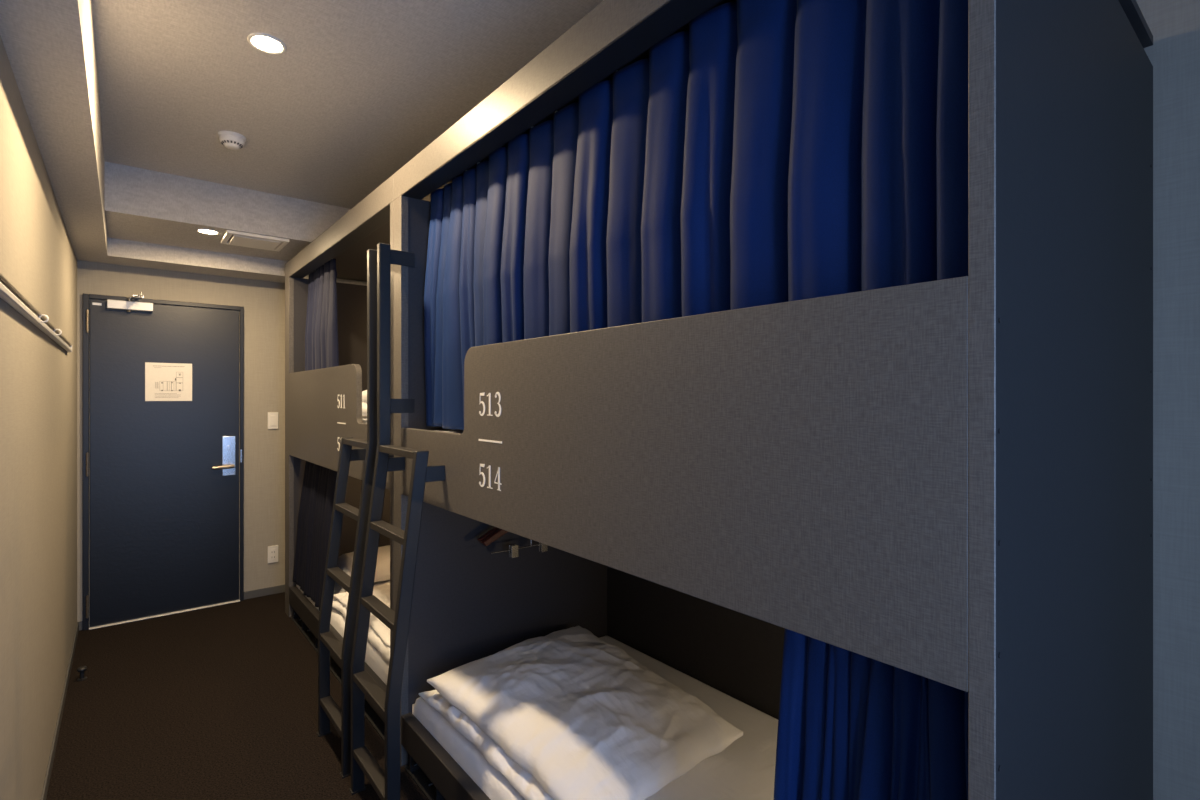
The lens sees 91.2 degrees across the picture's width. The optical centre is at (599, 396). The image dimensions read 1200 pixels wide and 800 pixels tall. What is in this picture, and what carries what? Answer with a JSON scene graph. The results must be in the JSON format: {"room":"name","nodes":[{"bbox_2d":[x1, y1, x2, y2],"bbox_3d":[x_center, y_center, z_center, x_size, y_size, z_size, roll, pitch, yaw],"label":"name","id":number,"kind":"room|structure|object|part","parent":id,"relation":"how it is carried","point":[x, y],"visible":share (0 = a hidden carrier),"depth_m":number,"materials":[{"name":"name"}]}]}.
{"room":"dormitory","nodes":[
{"label":"dormitory","id":0,"kind":"room"},
{"bbox_2d":[0,35,76,799],"bbox_3d":[-1.406,0.120,1.323,0.080,2.600,5.725,0,0,-39],"label":"wall","id":1,"kind":"structure","parent":0,"point":[38,376],"depth_m":1.82,"materials":[{"name":"paint"}]},
{"bbox_2d":[0,274,71,351],"bbox_3d":[-1.692,-0.243,1.754,0.019,0.036,3.056,0,0,-39],"label":"rail","id":2,"kind":"object","parent":1,"relation":"attached to","point":[9,294],"visible":1,"depth_m":1.63,"materials":[{"name":"silver metal"}]},
{"bbox_2d":[39,314,48,322],"bbox_3d":[-1.758,-0.248,1.858,0.026,0.026,0.005,0,0,-25],"label":"ring hook","id":3,"kind":"object","parent":2,"relation":"attached to","point":[42,314],"visible":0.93,"depth_m":1.86,"materials":[{"name":"white plastic"}]},
{"bbox_2d":[0,0,106,254],"bbox_3d":[-1.232,-1.005,1.287,0.145,0.350,5.450,0,0,-39],"label":"trim","id":4,"kind":"structure","parent":1,"relation":"attached to","point":[49,45],"depth_m":1.67,"materials":[{"name":"paint"}]},
{"bbox_2d":[40,622,78,799],"bbox_3d":[-1.372,1.393,1.350,0.007,0.055,5.725,0,0,-39],"label":"baseboard","id":5,"kind":"structure","parent":1,"relation":"attached to","point":[59,718],"depth_m":2.48,"materials":[{"name":"grey plastic"}]},
{"bbox_2d":[77,260,284,626],"bbox_3d":[-2.379,0.120,4.269,2.275,2.600,0.080,0,0,-39],"label":"wall","id":6,"kind":"structure","parent":0,"point":[263,302],"depth_m":4.14,"materials":[{"name":"paint"}]},
{"bbox_2d":[83,292,243,630],"bbox_3d":[-2.767,0.387,3.779,0.844,2.066,0.233,0,0,-39],"label":"door","id":7,"kind":"structure","parent":6,"relation":"in","point":[164,475],"depth_m":3.80,"materials":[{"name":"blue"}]},
{"bbox_3d":[-2.895,-0.623,3.662,0.086,0.046,0.211,0,0,-39],"label":"closer arm","id":8,"kind":"part","parent":7,"relation":"part of","materials":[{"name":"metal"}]},
{"bbox_2d":[145,362,191,400],"bbox_3d":[-2.818,-0.098,3.845,0.248,0.248,0.003,0,0,-39],"label":"evacuation plan","id":9,"kind":"object","parent":7,"relation":"attached to","point":[163,381],"visible":1,"depth_m":3.84,"materials":[{"name":"paper"}]},
{"bbox_3d":[-2.564,0.476,4.002,0.130,0.027,0.064,0,0,-39],"label":"lever","id":10,"kind":"part","parent":7,"relation":"part of","materials":[{"name":"silver metal"}]},
{"bbox_3d":[-2.558,0.405,4.052,0.077,0.270,0.012,0,0,-39],"label":"handle","id":11,"kind":"part","parent":7,"relation":"part of","materials":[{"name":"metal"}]},
{"bbox_2d":[79,584,284,630],"bbox_3d":[-2.349,1.393,4.237,2.108,0.055,0.007,0,0,-39],"label":"baseboard","id":12,"kind":"structure","parent":6,"relation":"attached to","point":[281,588],"depth_m":4.19,"materials":[{"name":"grey plastic"}]},
{"bbox_2d":[75,238,366,285],"bbox_3d":[-2.268,-1.005,4.131,2.115,0.350,0.275,0,0,-39],"label":"ceiling beam","id":13,"kind":"structure","parent":6,"relation":"attached to","point":[119,251],"depth_m":3.74,"materials":[{"name":"paint"}]},
{"bbox_2d":[268,412,277,428],"bbox_3d":[-2.353,0.170,4.231,0.067,0.120,0.012,0,0,-39],"label":"light switch","id":14,"kind":"object","parent":6,"relation":"attached to","point":[272,416],"visible":1,"depth_m":4.23,"materials":[{"name":"white plastic"}]},
{"bbox_2d":[268,545,277,562],"bbox_3d":[-2.353,1.132,4.232,0.067,0.120,0.011,0,0,-39],"label":"wall outlet","id":15,"kind":"object","parent":6,"relation":"attached to","point":[272,550],"visible":1,"depth_m":4.23,"materials":[{"name":"white plastic"}]},
{"bbox_2d":[46,592,427,799],"bbox_3d":[-0.553,1.450,2.013,2.315,0.060,5.925,0,0,-39],"label":"floor","id":16,"kind":"structure","parent":0,"point":[220,702],"depth_m":2.61,"materials":[{"name":"carpet"}]},
{"bbox_2d":[77,666,87,680],"bbox_3d":[-2.606,1.389,2.959,0.042,0.062,0.042,0,0,-39],"label":"door stop","id":17,"kind":"object","parent":16,"relation":"on","point":[82,669],"visible":1,"depth_m":2.95,"materials":[{"name":"metal"}]},
{"bbox_3d":[-2.606,1.397,2.959,0.040,0.045,0.040,0,0,-39],"label":"post","id":18,"kind":"part","parent":17,"relation":"part of","materials":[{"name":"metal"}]},
{"bbox_2d":[285,174,429,741],"bbox_3d":[-1.041,0.270,3.431,1.049,2.300,2.011,0,0,-39],"label":"bunk bed","id":19,"kind":"object","parent":16,"relation":"on","point":[323,406],"visible":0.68,"depth_m":3.43,"materials":[{"name":"grey laminate"}]},
{"bbox_2d":[293,461,336,610],"bbox_3d":[-1.704,0.764,3.519,0.103,0.852,0.776,0,0,-39],"label":"curtain","id":20,"kind":"object","parent":19,"relation":"hanging from","point":[319,482],"visible":0.84,"depth_m":3.50,"materials":[{"name":"fabric"}]},
{"bbox_2d":[305,259,338,370],"bbox_3d":[-1.703,-0.360,3.585,0.065,0.912,0.681,0,0,-39],"label":"curtain","id":21,"kind":"object","parent":19,"relation":"hanging from","point":[321,331],"visible":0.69,"depth_m":3.49,"materials":[{"name":"blue fabric"}]},
{"bbox_3d":[-1.380,1.376,3.103,0.094,0.088,1.830,0,0,-39],"label":"frame","id":22,"kind":"part","parent":19,"relation":"part of","materials":[{"name":"wood"}]},
{"bbox_3d":[-1.406,1.278,3.082,0.040,0.109,1.850,0,0,-39],"label":"rail","id":23,"kind":"part","parent":19,"relation":"part of","materials":[{"name":"paint"}]},
{"bbox_3d":[-1.412,0.110,3.077,0.025,0.526,1.850,0,0,-39],"label":"guard panel","id":24,"kind":"part","parent":19,"relation":"part of","materials":[{"name":"wood"}]},
{"bbox_3d":[-1.604,0.323,4.130,1.046,2.195,0.028,0,0,-39],"label":"panel","id":25,"kind":"part","parent":19,"relation":"part of","materials":[{"name":"grey laminate"}]},
{"bbox_2d":[296,580,389,684],"bbox_3d":[-1.004,1.212,3.401,0.981,0.114,1.850,0,0,-39],"label":"mattress","id":26,"kind":"object","parent":19,"relation":"on","point":[374,659],"visible":0.06,"depth_m":2.73,"materials":[{"name":"white fabric"}]},
{"bbox_2d":[332,582,389,661],"bbox_3d":[-0.889,1.090,3.076,0.751,0.126,1.100,0,0,-39],"label":"duvet","id":27,"kind":"object","parent":26,"relation":"on","point":[378,632],"visible":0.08,"depth_m":2.81,"materials":[{"name":"white fabric"}]},
{"bbox_2d":[337,545,389,581],"bbox_3d":[-1.387,1.064,3.777,0.603,0.177,0.424,0,0,-39],"label":"pillow","id":28,"kind":"object","parent":26,"relation":"on","point":[382,573],"visible":0.16,"depth_m":3.60,"materials":[{"name":"white fabric"}]},
{"bbox_2d":[317,249,393,778],"bbox_3d":[-0.981,0.426,2.412,0.247,1.988,0.378,0,0,-39],"label":"ladder","id":29,"kind":"object","parent":19,"relation":"attached to","point":[328,709],"visible":0.76,"depth_m":2.27,"materials":[{"name":"metal"}]},
{"bbox_3d":[-1.129,0.795,2.513,0.136,1.241,0.028,0,0,-39],"label":"rail","id":30,"kind":"part","parent":29,"relation":"part of","materials":[{"name":"metal"}]},
{"bbox_3d":[-0.913,0.424,2.246,0.136,1.984,0.028,0,0,-39],"label":"rail","id":31,"kind":"part","parent":29,"relation":"part of","materials":[{"name":"metal"}]},
{"bbox_2d":[362,416,366,422],"bbox_3d":[-1.009,0.190,3.397,0.993,0.147,1.850,0,0,-39],"label":"mattress","id":32,"kind":"object","parent":19,"relation":"on","point":[364,418],"visible":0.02,"depth_m":3.10,"materials":[{"name":"white fabric"}]},
{"bbox_2d":[362,390,366,415],"bbox_3d":[-1.026,0.021,3.332,0.600,0.186,0.770,0,0,-39],"label":"duvet","id":33,"kind":"object","parent":32,"relation":"on","point":[364,393],"visible":0.02,"depth_m":3.24,"materials":[{"name":"white fabric"}]},
{"bbox_3d":[-1.023,-0.835,3.446,1.003,0.020,2.010,0,0,-39],"label":"panel","id":34,"kind":"part","parent":19,"relation":"part of","materials":[{"name":"grey wood"}]},
{"bbox_2d":[394,0,1152,799],"bbox_3d":[0.241,0.270,1.848,1.049,2.300,2.061,0,0,-39],"label":"bunk bed","id":35,"kind":"object","parent":16,"relation":"on","point":[949,482],"visible":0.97,"depth_m":1.03,"materials":[{"name":"grey laminate"}]},
{"bbox_2d":[349,243,444,799],"bbox_3d":[-0.692,0.426,2.055,0.247,1.988,0.402,0,0,-39],"label":"ladder","id":36,"kind":"object","parent":35,"relation":"attached to","point":[386,784],"visible":1,"depth_m":2.08,"materials":[{"name":"metal"}]},
{"bbox_3d":[-0.840,0.424,2.156,0.136,1.984,0.028,0,0,-39],"label":"rail","id":37,"kind":"part","parent":36,"relation":"part of","materials":[{"name":"metal"}]},
{"bbox_3d":[-0.617,0.795,1.880,0.136,1.241,0.028,0,0,-39],"label":"rail","id":38,"kind":"part","parent":36,"relation":"part of","materials":[{"name":"metal"}]},
{"bbox_3d":[-0.109,1.376,1.533,0.094,0.088,1.931,0,0,-39],"label":"frame","id":39,"kind":"part","parent":35,"relation":"part of","materials":[{"name":"wood"}]},
{"bbox_3d":[-0.134,1.278,1.512,0.040,0.109,1.951,0,0,-39],"label":"rail","id":40,"kind":"part","parent":35,"relation":"part of","materials":[{"name":"paint"}]},
{"bbox_2d":[436,430,463,433],"bbox_3d":[0.260,0.196,1.829,0.993,0.137,1.940,0,0,-39],"label":"mattress","id":41,"kind":"object","parent":35,"relation":"on","point":[450,431],"visible":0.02,"depth_m":2.23,"materials":[{"name":"white fabric"}]},
{"bbox_3d":[-0.365,0.323,2.599,1.046,2.195,0.028,0,0,-39],"label":"panel","id":42,"kind":"part","parent":35,"relation":"part of","materials":[{"name":"grey laminate"}]},
{"bbox_3d":[-0.058,-0.819,1.576,0.016,0.012,1.944,0,0,-39],"label":"curtain rail","id":43,"kind":"part","parent":35,"relation":"part of","materials":[{"name":"metal"}]},
{"bbox_2d":[412,636,777,799],"bbox_3d":[0.265,1.212,1.833,0.981,0.114,1.940,0,0,-39],"label":"mattress","id":44,"kind":"object","parent":35,"relation":"on","point":[745,770],"visible":0.23,"depth_m":1.91,"materials":[{"name":"white fabric"}]},
{"bbox_2d":[419,626,742,799],"bbox_3d":[-0.063,1.054,2.039,0.765,0.198,1.071,0,0,-39],"label":"duvet","id":45,"kind":"object","parent":44,"relation":"on","point":[565,714],"visible":1,"depth_m":1.82,"materials":[{"name":"white fabric"}]},
{"bbox_3d":[-0.140,0.110,1.507,0.025,0.526,1.951,0,0,-39],"label":"guard panel","id":46,"kind":"part","parent":35,"relation":"part of","materials":[{"name":"wood"}]},
{"bbox_2d":[424,0,967,429],"bbox_3d":[-0.064,-0.347,1.571,0.081,0.939,1.943,0,0,-39],"label":"curtain","id":47,"kind":"object","parent":35,"relation":"hanging from","point":[760,152],"visible":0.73,"depth_m":1.19,"materials":[{"name":"blue fabric"}]},
{"bbox_3d":[0.657,0.323,2.152,0.020,2.195,1.952,0,0,-39],"label":"panel","id":48,"kind":"part","parent":35,"relation":"part of","materials":[{"name":"grey wood"}]},
{"bbox_3d":[0.259,-0.835,1.863,1.003,0.020,2.060,0,0,-39],"label":"panel","id":49,"kind":"part","parent":35,"relation":"part of","materials":[{"name":"grey wood"}]},
{"bbox_2d":[773,629,967,799],"bbox_3d":[0.423,0.744,0.948,0.067,0.813,0.360,0,0,-39],"label":"curtain","id":50,"kind":"object","parent":35,"relation":"hanging from","point":[852,726],"visible":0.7,"depth_m":0.96,"materials":[{"name":"blue fabric"}]},
{"bbox_3d":[0.882,0.323,1.060,1.045,2.195,0.028,0,0,-39],"label":"panel","id":51,"kind":"part","parent":35,"relation":"part of","materials":[{"name":"grey laminate"}]},
{"bbox_3d":[-0.325,0.432,2.523,0.030,0.045,0.139,0,0,-39],"label":"wall hook","id":52,"kind":"object","parent":35,"relation":"attached to","visible":0},
{"bbox_2d":[477,527,498,542],"bbox_3d":[-0.329,0.513,2.528,0.426,0.169,0.024,0,0,-39],"label":"wooden hanger","id":53,"kind":"object","parent":52,"relation":"hanging from","point":[493,529],"visible":0.13,"depth_m":2.41,"materials":[{"name":"red wood"}]},
{"bbox_2d":[481,528,507,545],"bbox_3d":[-0.309,0.517,2.503,0.426,0.169,0.024,0,0,-39],"label":"wooden hanger","id":54,"kind":"object","parent":52,"relation":"hanging from","point":[498,533],"visible":0.15,"depth_m":2.39,"materials":[{"name":"red wood"}]},
{"bbox_2d":[491,540,547,557],"bbox_3d":[-0.318,0.544,2.458,0.310,0.231,0.024,0,0,-39],"label":"hanger","id":55,"kind":"object","parent":52,"relation":"hanging from","point":[513,548],"visible":0.56,"depth_m":2.42,"materials":[{"name":"metal"}]},
{"bbox_2d":[91,0,603,208],"bbox_3d":[-0.553,-1.220,2.013,2.315,0.080,5.925,0,0,-39],"label":"ceiling","id":56,"kind":"structure","parent":0,"point":[358,89],"depth_m":2.19,"materials":[{"name":"paint"}]},
{"bbox_2d":[105,162,350,260],"bbox_3d":[-1.920,-1.058,3.817,1.970,0.245,0.650,0,0,-39],"label":"trim","id":57,"kind":"structure","parent":56,"relation":"attached to","point":[142,205],"depth_m":3.28,"materials":[{"name":"paint"}]},
{"bbox_2d":[196,228,219,234],"bbox_3d":[-2.209,-0.932,3.314,0.115,0.006,0.115,0,0,-39],"label":"recessed light","id":58,"kind":"object","parent":57,"relation":"in","point":[200,230],"visible":1,"depth_m":3.30,"materials":[{"name":"white plastic"}]},
{"bbox_2d":[220,230,288,251],"bbox_3d":[-2.054,-0.924,3.498,0.315,0.022,0.298,0,0,-39],"label":"air vent","id":59,"kind":"object","parent":57,"relation":"in","point":[236,238],"visible":1,"depth_m":3.45,"materials":[{"name":"white plastic"}]},
{"bbox_2d":[218,131,245,149],"bbox_3d":[-1.664,-1.153,2.658,0.108,0.055,0.108,0,0,-39],"label":"smoke detector","id":60,"kind":"object","parent":56,"relation":"attached to","point":[231,140],"visible":1,"depth_m":2.63,"materials":[{"name":"white plastic"}]},
{"bbox_2d":[247,33,286,53],"bbox_3d":[-1.110,-1.177,1.960,0.115,0.006,0.115,0,0,-39],"label":"recessed light","id":61,"kind":"object","parent":56,"relation":"in","point":[266,43],"visible":1,"depth_m":1.95,"materials":[{"name":"white plastic"}]},
{"bbox_2d":[1136,0,1199,799],"bbox_3d":[0.300,0.120,2.704,0.080,2.600,5.725,0,0,-39],"label":"wall","id":62,"kind":"structure","parent":0,"point":[1174,25],"depth_m":1.36,"materials":[{"name":"paint"}]}
]}

